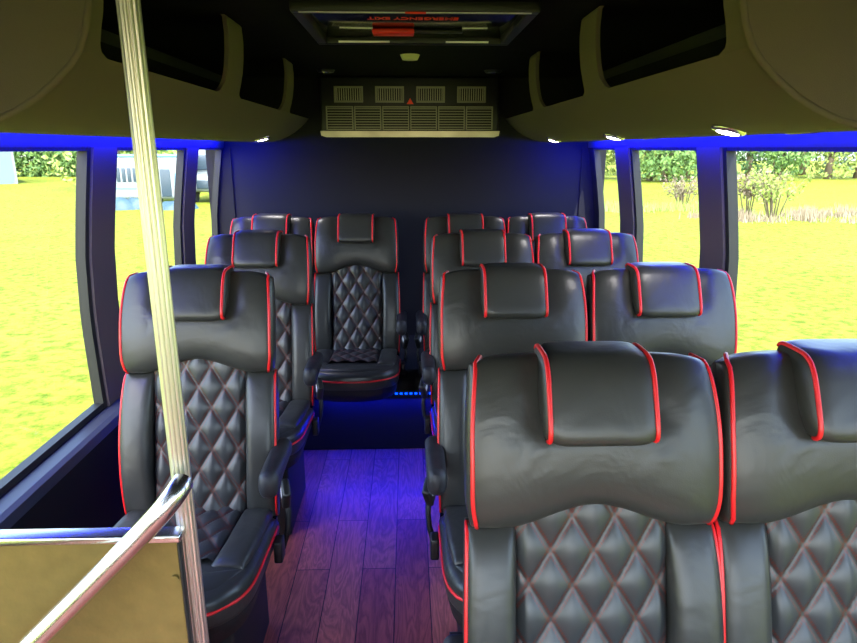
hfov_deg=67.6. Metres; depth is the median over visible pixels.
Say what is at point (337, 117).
return grille
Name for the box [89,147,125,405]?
window pillar
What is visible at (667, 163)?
tree
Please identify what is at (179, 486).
grab rail
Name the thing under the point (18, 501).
trim
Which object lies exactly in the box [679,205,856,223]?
weed patch
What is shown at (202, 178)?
delivery van
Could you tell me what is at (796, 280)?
ground
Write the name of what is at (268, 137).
reading lamp
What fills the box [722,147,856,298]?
window
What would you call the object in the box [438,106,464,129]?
return grille
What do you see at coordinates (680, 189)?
shrub
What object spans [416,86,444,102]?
outlet
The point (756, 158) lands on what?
tree
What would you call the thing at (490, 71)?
ceiling vent
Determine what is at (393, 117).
return grille
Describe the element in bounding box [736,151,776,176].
tree
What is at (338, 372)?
cushion
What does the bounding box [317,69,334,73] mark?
ceiling vent
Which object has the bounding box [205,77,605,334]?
wall
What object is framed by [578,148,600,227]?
wall
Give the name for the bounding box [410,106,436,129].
return grille
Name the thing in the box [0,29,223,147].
trim
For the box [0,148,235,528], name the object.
wall
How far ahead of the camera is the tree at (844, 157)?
49.75 m
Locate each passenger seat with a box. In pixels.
[113,264,291,642]
[204,230,323,534]
[229,213,315,351]
[314,213,408,401]
[414,213,505,391]
[419,229,534,435]
[422,263,587,630]
[443,341,725,642]
[505,213,586,250]
[534,228,638,294]
[586,262,737,368]
[711,339,856,642]
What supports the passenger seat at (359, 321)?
on the platform
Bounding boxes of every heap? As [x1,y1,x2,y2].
[115,197,139,209]
[162,201,198,209]
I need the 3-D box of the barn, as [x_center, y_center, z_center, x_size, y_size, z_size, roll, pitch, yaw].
[-32.115,-11.197,41.608,8.600,4.400,6.600,-11,19,-36]
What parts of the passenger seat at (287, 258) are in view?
backrest, quilted panel, quilted cushion panel, armrest, recline lever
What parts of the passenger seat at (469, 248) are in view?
recline lever, armrest, backrest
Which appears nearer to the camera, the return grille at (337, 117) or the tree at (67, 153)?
the return grille at (337, 117)
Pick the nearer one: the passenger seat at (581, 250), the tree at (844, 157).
the passenger seat at (581, 250)
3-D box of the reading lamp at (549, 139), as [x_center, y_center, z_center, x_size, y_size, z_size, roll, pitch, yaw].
[0.686,-0.994,3.505,0.082,0.027,0.084,0,15,-2]
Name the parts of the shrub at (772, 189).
stem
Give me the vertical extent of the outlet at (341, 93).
0.090 m
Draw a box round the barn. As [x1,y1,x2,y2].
[0,152,17,183]
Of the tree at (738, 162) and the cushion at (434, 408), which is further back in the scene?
the tree at (738, 162)
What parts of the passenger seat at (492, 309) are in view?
recline lever, armrest, backrest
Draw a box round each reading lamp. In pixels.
[255,136,269,141]
[546,138,560,142]
[603,133,624,139]
[711,125,746,135]
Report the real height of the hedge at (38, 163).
4.052 m
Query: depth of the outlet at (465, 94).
3.81 m
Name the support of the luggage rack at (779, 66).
attached to the ceiling
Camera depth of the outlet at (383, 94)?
3.80 m
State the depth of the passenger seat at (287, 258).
2.76 m
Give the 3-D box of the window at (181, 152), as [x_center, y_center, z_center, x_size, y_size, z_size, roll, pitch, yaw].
[-1.276,-0.300,2.987,0.110,0.987,0.824,0,15,-2]
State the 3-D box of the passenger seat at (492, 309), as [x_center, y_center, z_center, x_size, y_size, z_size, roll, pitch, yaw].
[0.243,0.470,1.850,0.523,1.181,0.742,0,15,-2]
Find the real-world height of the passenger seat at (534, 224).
0.845 m
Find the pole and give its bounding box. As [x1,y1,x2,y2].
[115,0,208,642]
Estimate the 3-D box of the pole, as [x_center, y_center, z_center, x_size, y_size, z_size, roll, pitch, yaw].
[-0.429,0.279,1.113,0.070,1.938,0.070,0,15,-2]
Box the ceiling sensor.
[400,53,419,60]
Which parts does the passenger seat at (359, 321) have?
quilted cushion panel, backrest, quilted panel, armrest, recline lever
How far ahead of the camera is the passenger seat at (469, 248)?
2.78 m
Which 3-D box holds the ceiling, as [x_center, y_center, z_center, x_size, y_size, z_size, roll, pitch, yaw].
[-0.040,-0.752,1.111,2.400,0.050,5.740,0,15,-2]
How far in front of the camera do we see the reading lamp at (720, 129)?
1.57 m
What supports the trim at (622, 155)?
attached to the wall at (588, 201)
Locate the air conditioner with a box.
[319,76,499,136]
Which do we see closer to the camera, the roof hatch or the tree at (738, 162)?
the roof hatch
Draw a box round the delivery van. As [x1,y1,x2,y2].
[195,150,208,201]
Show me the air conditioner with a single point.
(351, 106)
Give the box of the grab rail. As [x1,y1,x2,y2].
[18,474,192,642]
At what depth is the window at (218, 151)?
3.94 m
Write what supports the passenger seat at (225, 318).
on the floor
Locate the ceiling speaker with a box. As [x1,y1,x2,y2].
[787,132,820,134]
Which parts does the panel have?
rail, edge trim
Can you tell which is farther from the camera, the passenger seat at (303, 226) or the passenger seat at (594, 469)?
the passenger seat at (303, 226)
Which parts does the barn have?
corner trim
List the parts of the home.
door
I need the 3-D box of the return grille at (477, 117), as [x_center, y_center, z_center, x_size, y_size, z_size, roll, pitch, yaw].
[0.304,-1.218,3.834,0.160,0.136,0.016,0,15,-2]
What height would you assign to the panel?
0.873 m
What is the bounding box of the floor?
[263,448,457,642]
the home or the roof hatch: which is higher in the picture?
the roof hatch
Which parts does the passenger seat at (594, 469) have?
armrest, quilted panel, backrest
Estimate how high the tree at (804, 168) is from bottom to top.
6.182 m
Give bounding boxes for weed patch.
[604,199,698,212]
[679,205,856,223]
[794,203,856,217]
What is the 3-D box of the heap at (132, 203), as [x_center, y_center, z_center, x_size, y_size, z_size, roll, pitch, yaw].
[-11.556,-4.585,24.781,1.556,0.443,1.268,0,15,-2]
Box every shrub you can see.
[660,175,697,205]
[737,168,771,214]
[742,162,811,217]
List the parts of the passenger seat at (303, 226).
backrest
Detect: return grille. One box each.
[326,106,353,129]
[354,106,380,129]
[382,106,408,129]
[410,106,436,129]
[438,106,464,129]
[466,106,492,129]
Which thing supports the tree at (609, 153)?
on the ground
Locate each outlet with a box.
[334,86,362,101]
[375,86,403,102]
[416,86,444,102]
[457,86,485,102]
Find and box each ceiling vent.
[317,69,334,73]
[484,69,501,73]
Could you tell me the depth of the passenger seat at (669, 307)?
1.95 m
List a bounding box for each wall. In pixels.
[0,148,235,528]
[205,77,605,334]
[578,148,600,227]
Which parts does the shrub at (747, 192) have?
stem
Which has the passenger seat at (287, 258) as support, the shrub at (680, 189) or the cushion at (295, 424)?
the cushion at (295, 424)
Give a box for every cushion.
[201,518,278,629]
[279,408,314,455]
[315,354,399,390]
[431,406,436,435]
[439,515,462,613]
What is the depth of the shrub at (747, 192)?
22.34 m
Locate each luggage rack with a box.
[0,0,307,141]
[506,0,856,141]
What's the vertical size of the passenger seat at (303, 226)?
0.845 m
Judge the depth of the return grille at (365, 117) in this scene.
3.82 m
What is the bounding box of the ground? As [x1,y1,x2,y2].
[0,161,856,478]
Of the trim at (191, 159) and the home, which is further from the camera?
the home
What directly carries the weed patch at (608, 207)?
on the ground
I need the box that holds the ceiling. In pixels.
[101,0,724,77]
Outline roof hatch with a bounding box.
[289,0,540,45]
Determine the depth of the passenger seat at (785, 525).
1.15 m
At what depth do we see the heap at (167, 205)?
24.41 m
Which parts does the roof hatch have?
release handle, hatch lid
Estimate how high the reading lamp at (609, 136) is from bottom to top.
0.027 m
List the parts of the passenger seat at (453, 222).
recline lever, armrest, backrest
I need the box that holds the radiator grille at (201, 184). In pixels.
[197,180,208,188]
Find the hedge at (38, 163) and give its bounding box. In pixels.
[13,150,173,176]
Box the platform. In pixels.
[304,335,432,449]
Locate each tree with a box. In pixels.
[42,150,176,187]
[605,150,616,177]
[639,150,696,181]
[640,150,661,180]
[657,152,696,178]
[691,152,748,172]
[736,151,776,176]
[752,151,785,174]
[752,151,814,179]
[798,152,839,174]
[805,152,856,178]
[819,152,856,177]
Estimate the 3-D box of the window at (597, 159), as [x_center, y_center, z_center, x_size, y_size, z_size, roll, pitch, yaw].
[1.063,-0.524,3.811,0.110,0.987,0.464,0,15,-2]
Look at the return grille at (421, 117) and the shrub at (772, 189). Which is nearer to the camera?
the return grille at (421, 117)
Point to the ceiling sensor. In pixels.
(406, 57)
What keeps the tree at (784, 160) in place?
on the ground
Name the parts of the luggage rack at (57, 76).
panel, divider post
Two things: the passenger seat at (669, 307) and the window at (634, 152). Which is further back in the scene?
the window at (634, 152)
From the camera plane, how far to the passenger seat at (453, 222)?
3.49 m
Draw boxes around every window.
[0,147,106,496]
[114,147,185,311]
[199,148,221,235]
[593,148,614,228]
[630,147,700,267]
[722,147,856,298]
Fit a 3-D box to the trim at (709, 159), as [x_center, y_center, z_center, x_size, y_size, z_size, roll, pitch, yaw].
[1.097,-0.173,2.516,0.114,0.987,0.191,0,15,-2]
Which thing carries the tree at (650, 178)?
on the ground
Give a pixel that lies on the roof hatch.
(329, 22)
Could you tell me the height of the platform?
0.324 m
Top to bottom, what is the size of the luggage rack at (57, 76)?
0.385 m
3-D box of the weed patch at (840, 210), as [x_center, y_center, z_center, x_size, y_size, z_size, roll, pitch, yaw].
[14.516,-4.004,22.815,2.996,0.350,3.074,0,15,-2]
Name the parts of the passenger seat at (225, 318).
backrest, quilted panel, quilted cushion panel, armrest, recline lever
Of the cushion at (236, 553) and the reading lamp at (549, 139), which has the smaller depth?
the cushion at (236, 553)
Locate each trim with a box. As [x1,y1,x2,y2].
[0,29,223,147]
[0,397,120,529]
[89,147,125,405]
[182,148,198,264]
[588,24,856,147]
[615,148,634,236]
[696,147,725,270]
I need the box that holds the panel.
[0,526,193,642]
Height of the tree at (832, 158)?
5.983 m
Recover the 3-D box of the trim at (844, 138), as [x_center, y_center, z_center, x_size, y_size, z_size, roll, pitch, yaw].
[1.085,-0.535,1.186,0.079,0.408,5.700,0,15,-2]
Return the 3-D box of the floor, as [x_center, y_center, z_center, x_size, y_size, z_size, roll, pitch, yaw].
[-0.039,1.174,1.613,2.420,0.050,5.700,0,15,-2]
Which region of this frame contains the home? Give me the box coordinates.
[116,154,199,200]
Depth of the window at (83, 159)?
2.33 m
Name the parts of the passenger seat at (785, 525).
backrest, quilted panel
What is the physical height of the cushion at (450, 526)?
0.144 m
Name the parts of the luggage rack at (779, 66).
divider post, divider post, panel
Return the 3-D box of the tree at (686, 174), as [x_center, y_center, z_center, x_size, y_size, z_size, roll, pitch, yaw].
[20.025,-13.890,48.958,6.059,6.031,5.061,-13,20,-40]

